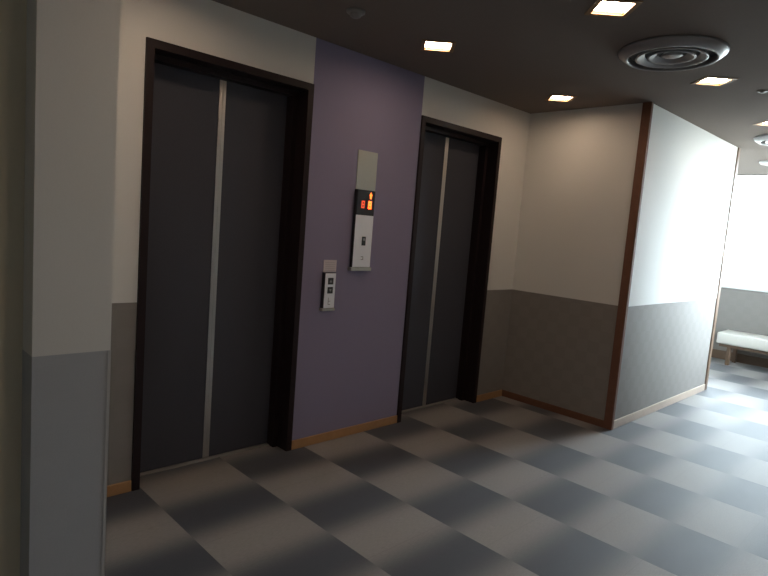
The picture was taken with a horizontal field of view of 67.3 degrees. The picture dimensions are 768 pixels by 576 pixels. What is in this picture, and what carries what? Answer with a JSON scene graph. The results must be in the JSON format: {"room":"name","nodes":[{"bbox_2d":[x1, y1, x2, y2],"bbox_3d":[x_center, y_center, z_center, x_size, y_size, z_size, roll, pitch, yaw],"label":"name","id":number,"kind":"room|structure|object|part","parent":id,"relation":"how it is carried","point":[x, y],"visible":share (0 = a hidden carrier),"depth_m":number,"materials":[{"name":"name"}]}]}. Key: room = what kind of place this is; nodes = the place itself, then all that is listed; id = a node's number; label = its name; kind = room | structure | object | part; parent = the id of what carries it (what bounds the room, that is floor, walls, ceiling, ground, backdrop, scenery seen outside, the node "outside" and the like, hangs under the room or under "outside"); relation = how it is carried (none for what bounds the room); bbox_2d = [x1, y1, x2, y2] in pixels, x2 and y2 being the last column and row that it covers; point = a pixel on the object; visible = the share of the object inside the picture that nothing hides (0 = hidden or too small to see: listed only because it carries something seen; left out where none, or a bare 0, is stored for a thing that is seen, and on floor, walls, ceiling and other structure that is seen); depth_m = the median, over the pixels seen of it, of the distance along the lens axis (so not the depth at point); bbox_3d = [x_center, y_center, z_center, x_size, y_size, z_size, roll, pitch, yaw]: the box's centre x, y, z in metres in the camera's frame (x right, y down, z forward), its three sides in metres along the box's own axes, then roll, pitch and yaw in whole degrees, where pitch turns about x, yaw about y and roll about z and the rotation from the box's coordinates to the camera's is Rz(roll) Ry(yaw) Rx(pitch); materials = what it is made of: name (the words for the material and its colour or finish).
{"room":"elevator lobby","nodes":[
{"label":"elevator lobby","id":0,"kind":"room"},
{"bbox_2d":[0,0,26,575],"bbox_3d":[-2.638,-0.121,0.919,3.354,2.420,1.060,-1,8,-44],"label":"wall","id":1,"kind":"structure","parent":0,"point":[13,13],"depth_m":1.69,"materials":[{"name":"beige paint"}]},
{"bbox_2d":[20,0,120,575],"bbox_3d":[-1.319,-0.146,2.123,0.216,2.420,1.169,-1,8,-44],"label":"pillar","id":2,"kind":"structure","parent":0,"point":[72,46],"depth_m":1.71,"materials":[{"name":"grey paint"}]},
{"bbox_2d":[102,350,110,575],"bbox_3d":[-0.904,0.660,1.866,0.009,0.941,0.020,-1,8,-44],"label":"trim","id":3,"kind":"structure","parent":2,"relation":"attached to","point":[109,351],"depth_m":1.85,"materials":[{"name":"grey"}]},
{"bbox_2d":[107,0,529,485],"bbox_3d":[-0.260,-0.240,3.780,3.615,2.420,0.260,-1,8,-44],"label":"wall","id":4,"kind":"structure","parent":0,"point":[210,27],"depth_m":2.84,"materials":[{"name":"white paint"}]},
{"bbox_2d":[107,480,130,496],"bbox_3d":[-1.401,0.978,2.699,0.428,0.056,0.012,-1,8,-44],"label":"baseboard","id":5,"kind":"structure","parent":4,"relation":"attached to","point":[122,487],"depth_m":2.80,"materials":[{"name":"brown wood"}]},
{"bbox_2d":[131,37,314,490],"bbox_3d":[-0.890,-0.090,3.136,0.948,2.162,0.204,-1,8,-44],"label":"elevator door","id":6,"kind":"structure","parent":4,"relation":"in","point":[226,144],"depth_m":3.17,"materials":[{"name":"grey metal"}]},
{"bbox_3d":[-1.103,-0.076,3.042,0.431,2.105,0.035,-1,8,-44],"label":"door panel","id":7,"kind":"part","parent":6,"relation":"part of","materials":[{"name":"grey metal"}]},
{"bbox_3d":[-1.021,0.969,3.300,0.850,0.006,0.066,-1,8,-44],"label":"sill","id":8,"kind":"part","parent":6,"relation":"part of","materials":[{"name":"silver metal"}]},
{"bbox_3d":[-0.791,-0.084,3.346,0.437,2.105,0.035,-1,8,-44],"label":"door panel","id":9,"kind":"part","parent":6,"relation":"part of","materials":[{"name":"grey metal"}]},
{"bbox_2d":[397,115,501,422],"bbox_3d":[0.445,-0.124,4.432,0.935,2.162,0.204,-1,8,-44],"label":"elevator door","id":10,"kind":"structure","parent":4,"relation":"in","point":[458,166],"depth_m":4.56,"materials":[{"name":"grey metal"}]},
{"bbox_3d":[0.234,-0.110,4.340,0.424,2.105,0.035,-1,8,-44],"label":"door panel","id":11,"kind":"part","parent":10,"relation":"part of","materials":[{"name":"grey metal"}]},
{"bbox_3d":[0.313,0.936,4.595,0.837,0.006,0.066,-1,8,-44],"label":"sill","id":12,"kind":"part","parent":10,"relation":"part of","materials":[{"name":"silver metal"}]},
{"bbox_3d":[0.542,-0.118,4.639,0.430,2.105,0.035,-1,8,-44],"label":"door panel","id":13,"kind":"part","parent":10,"relation":"part of","materials":[{"name":"grey metal"}]},
{"bbox_2d":[476,390,501,401],"bbox_3d":[0.898,0.921,4.931,0.367,0.056,0.012,-1,8,-44],"label":"baseboard","id":14,"kind":"structure","parent":4,"relation":"attached to","point":[490,395],"depth_m":4.92,"materials":[{"name":"brown wood"}]},
{"bbox_2d":[292,38,424,439],"bbox_3d":[-0.238,-0.240,3.802,0.917,2.420,0.260,-1,8,-44],"label":"wall","id":15,"kind":"structure","parent":0,"point":[349,356],"depth_m":3.67,"materials":[{"name":"purple paint"}]},
{"bbox_2d":[319,272,335,310],"bbox_3d":[-0.342,0.022,3.541,0.098,0.234,0.038,-1,8,-44],"label":"panel","id":16,"kind":"object","parent":15,"relation":"attached to","point":[328,278],"visible":1,"depth_m":3.52,"materials":[{"name":"silver plastic"}]},
{"bbox_3d":[-0.351,0.131,3.553,0.098,0.015,0.033,-1,8,-44],"label":"trim","id":17,"kind":"part","parent":16,"relation":"part of","materials":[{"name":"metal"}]},
{"bbox_3d":[-0.332,0.016,3.531,0.080,0.214,0.004,-1,8,-44],"label":"plate","id":18,"kind":"part","parent":16,"relation":"part of","materials":[{"name":"silver metal"}]},
{"bbox_2d":[323,260,336,271],"bbox_3d":[-0.331,-0.135,3.544,0.100,0.074,0.003,-1,8,-44],"label":"card","id":19,"kind":"object","parent":15,"relation":"attached to","point":[329,265],"visible":1,"depth_m":3.54,"materials":[{"name":"grey paper"}]},
{"bbox_2d":[291,415,396,449],"bbox_3d":[-0.236,0.949,3.830,0.913,0.056,0.012,-1,8,-44],"label":"baseboard","id":20,"kind":"structure","parent":15,"relation":"attached to","point":[334,434],"depth_m":3.79,"materials":[{"name":"brown wood"}]},
{"bbox_2d":[348,150,377,270],"bbox_3d":[-0.124,-0.485,3.659,0.183,0.753,0.036,-1,8,-44],"label":"panel","id":21,"kind":"object","parent":15,"relation":"attached to","point":[364,199],"visible":1,"depth_m":3.65,"materials":[{"name":"metal"}]},
{"bbox_3d":[-0.157,-0.122,3.695,0.172,0.021,0.034,-1,8,-44],"label":"trim","id":22,"kind":"part","parent":21,"relation":"part of","materials":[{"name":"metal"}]},
{"bbox_3d":[-0.134,-0.296,3.667,0.148,0.328,0.004,-1,8,-44],"label":"plate","id":23,"kind":"part","parent":21,"relation":"part of","materials":[{"name":"silver metal"}]},
{"bbox_3d":[-0.127,-0.497,3.675,0.165,0.733,0.005,-1,8,-44],"label":"plate","id":24,"kind":"part","parent":21,"relation":"part of","materials":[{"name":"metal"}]},
{"bbox_2d":[105,357,767,575],"bbox_3d":[0.707,1.167,3.319,11.850,0.120,6.100,-1,8,-44],"label":"floor","id":25,"kind":"structure","parent":0,"point":[501,485],"depth_m":3.02,"materials":[{"name":"tile"}]},
{"bbox_2d":[716,330,767,364],"bbox_3d":[4.956,0.864,6.810,0.420,0.405,1.790,-1,8,-44],"label":"bench","id":26,"kind":"object","parent":25,"relation":"on","point":[737,340],"visible":1,"depth_m":7.14,"materials":[{"name":"white leather"}]},
{"bbox_3d":[4.326,0.857,7.258,0.044,0.225,0.044,-1,8,-44],"label":"leg","id":27,"kind":"part","parent":26,"relation":"part of","materials":[{"name":"brown wood"}]},
{"bbox_3d":[4.534,0.852,7.460,0.044,0.225,0.044,-1,8,-44],"label":"leg","id":28,"kind":"part","parent":26,"relation":"part of","materials":[{"name":"brown wood"}]},
{"bbox_2d":[716,330,767,351],"bbox_3d":[4.967,0.734,6.796,0.420,0.143,1.790,-1,8,-44],"label":"seat cushion","id":29,"kind":"object","parent":26,"relation":"on","point":[744,341],"depth_m":7.11,"materials":[{"name":"white leather"}]},
{"bbox_3d":[4.963,0.823,6.809,0.370,0.037,1.730,-1,8,-44],"label":"seat frame","id":30,"kind":"part","parent":26,"relation":"part of","materials":[{"name":"brown wood"}]},
{"bbox_2d":[212,0,767,174],"bbox_3d":[0.905,-1.341,3.051,11.850,0.100,6.100,-1,8,-44],"label":"ceiling","id":31,"kind":"structure","parent":0,"point":[517,54],"depth_m":3.14,"materials":[{"name":"paint"}]},
{"bbox_2d":[346,7,364,18],"bbox_3d":[-0.138,-1.330,2.808,0.092,0.033,0.092,-1,8,-44],"label":"smoke detector","id":32,"kind":"object","parent":31,"relation":"attached to","point":[355,13],"visible":1,"depth_m":2.78,"materials":[{"name":"grey plastic"}]},
{"bbox_2d":[420,39,455,52],"bbox_3d":[0.305,-1.381,3.237,0.188,0.054,0.188,5,6,1],"label":"recessed light","id":33,"kind":"object","parent":31,"relation":"in","point":[426,45],"visible":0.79,"depth_m":3.26,"materials":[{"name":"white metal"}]},
{"bbox_2d":[425,42,450,48],"bbox_3d":[0.305,-1.388,3.237,0.144,0.040,0.144,5,6,1],"label":"diffuser","id":34,"kind":"object","parent":33,"relation":"attached to","point":[428,45],"depth_m":3.26,"materials":[{"name":"beige plastic"}]},
{"bbox_2d":[545,94,576,101],"bbox_3d":[1.288,-1.407,4.206,0.188,0.054,0.188,5,6,1],"label":"recessed light","id":35,"kind":"object","parent":31,"relation":"in","point":[553,97],"visible":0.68,"depth_m":4.24,"materials":[{"name":"beige plastic"}]},
{"bbox_2d":[551,96,569,99],"bbox_3d":[1.288,-1.414,4.205,0.144,0.040,0.144,5,6,1],"label":"diffuser","id":36,"kind":"object","parent":35,"relation":"attached to","point":[552,97],"depth_m":4.25,"materials":[{"name":"beige plastic"}]},
{"bbox_2d":[584,0,642,17],"bbox_3d":[1.003,-1.250,2.526,0.188,0.054,0.188,5,6,1],"label":"recessed light","id":37,"kind":"object","parent":31,"relation":"in","point":[607,8],"visible":0.94,"depth_m":2.55,"materials":[{"name":"beige plastic"}]},
{"bbox_2d":[594,1,632,12],"bbox_3d":[1.004,-1.257,2.525,0.144,0.040,0.144,5,6,1],"label":"diffuser","id":38,"kind":"object","parent":37,"relation":"attached to","point":[600,6],"depth_m":2.54,"materials":[{"name":"beige plastic"}]},
{"bbox_2d":[618,35,729,71],"bbox_3d":[1.508,-1.219,3.028,0.528,0.043,0.528,-1,8,-44],"label":"ceiling vent","id":39,"kind":"object","parent":31,"relation":"in","point":[668,53],"visible":1,"depth_m":2.98,"materials":[{"name":"grey metal"}]},
{"bbox_2d":[691,76,737,86],"bbox_3d":[1.996,-1.275,3.490,0.188,0.054,0.188,5,6,1],"label":"recessed light","id":40,"kind":"object","parent":31,"relation":"in","point":[707,80],"visible":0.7,"depth_m":3.51,"materials":[{"name":"beige plastic"}]},
{"bbox_2d":[700,78,727,82],"bbox_3d":[1.997,-1.282,3.489,0.144,0.040,0.144,5,6,1],"label":"diffuser","id":41,"kind":"object","parent":40,"relation":"attached to","point":[703,80],"depth_m":3.50,"materials":[{"name":"beige plastic"}]},
{"bbox_2d":[753,120,767,125],"bbox_3d":[3.013,-1.300,4.477,0.188,0.054,0.188,5,6,1],"label":"recessed light","id":42,"kind":"object","parent":31,"relation":"in","point":[764,123],"visible":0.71,"depth_m":4.55,"materials":[{"name":"beige plastic"}]},
{"bbox_2d":[754,134,767,145],"bbox_3d":[3.481,-1.270,4.958,0.528,0.043,0.528,-1,8,-44],"label":"ceiling vent","id":43,"kind":"object","parent":31,"relation":"in","point":[761,139],"visible":1,"depth_m":5.00,"materials":[{"name":"grey metal"}]},
{"bbox_2d":[759,160,767,165],"bbox_3d":[4.231,-1.350,6.280,0.260,0.046,0.260,-1,8,-44],"label":"ceiling fitting","id":44,"kind":"object","parent":31,"relation":"attached to","point":[764,162],"visible":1,"depth_m":6.27,"materials":[{"name":"white paint"}]},
{"bbox_2d":[502,103,737,419],"bbox_3d":[1.627,-0.328,5.995,2.181,2.420,2.786,-1,8,-44],"label":"wall","id":45,"kind":"structure","parent":0,"point":[580,163],"depth_m":4.65,"materials":[{"name":"white paint"}]},
{"bbox_2d":[502,389,603,427],"bbox_3d":[1.354,0.978,4.736,0.012,0.056,0.936,-1,8,-44],"label":"baseboard","id":46,"kind":"structure","parent":45,"relation":"attached to","point":[582,417],"depth_m":4.69,"materials":[{"name":"brown wood"}]},
{"bbox_2d":[603,102,653,429],"bbox_3d":[1.799,-0.129,4.263,0.036,2.420,0.066,-1,8,-44],"label":"trim","id":47,"kind":"structure","parent":45,"relation":"attached to","point":[647,108],"depth_m":4.24,"materials":[{"name":"brown wood"}]},
{"bbox_2d":[613,384,704,428],"bbox_3d":[2.489,1.022,5.113,2.101,0.066,0.012,-1,8,-44],"label":"baseboard","id":48,"kind":"structure","parent":45,"relation":"attached to","point":[633,416],"depth_m":4.96,"materials":[{"name":"brown wood"}]},
{"bbox_2d":[705,147,740,389],"bbox_3d":[3.347,-0.168,5.766,0.062,2.420,0.062,-1,8,-44],"label":"trim","id":49,"kind":"structure","parent":45,"relation":"attached to","point":[738,149],"depth_m":5.73,"materials":[{"name":"brown wood"}]},
{"bbox_2d":[713,278,767,358],"bbox_3d":[4.972,-0.196,7.229,0.235,2.420,5.700,-1,8,-44],"label":"wall","id":50,"kind":"structure","parent":0,"point":[739,310],"depth_m":7.46,"materials":[{"name":"white paper"}]},
{"bbox_2d":[711,349,767,367],"bbox_3d":[4.852,0.955,7.253,0.015,0.115,5.600,-1,8,-44],"label":"baseboard","id":51,"kind":"structure","parent":50,"relation":"attached to","point":[741,358],"depth_m":7.44,"materials":[{"name":"brown wood"}]},
{"bbox_2d":[723,175,767,282],"bbox_3d":[4.894,-0.745,7.299,0.050,1.352,3.250,-1,8,-44],"label":"window","id":52,"kind":"structure","parent":50,"relation":"attached to","point":[724,276],"depth_m":7.47,"materials":[{"name":"white paint"}]}
]}

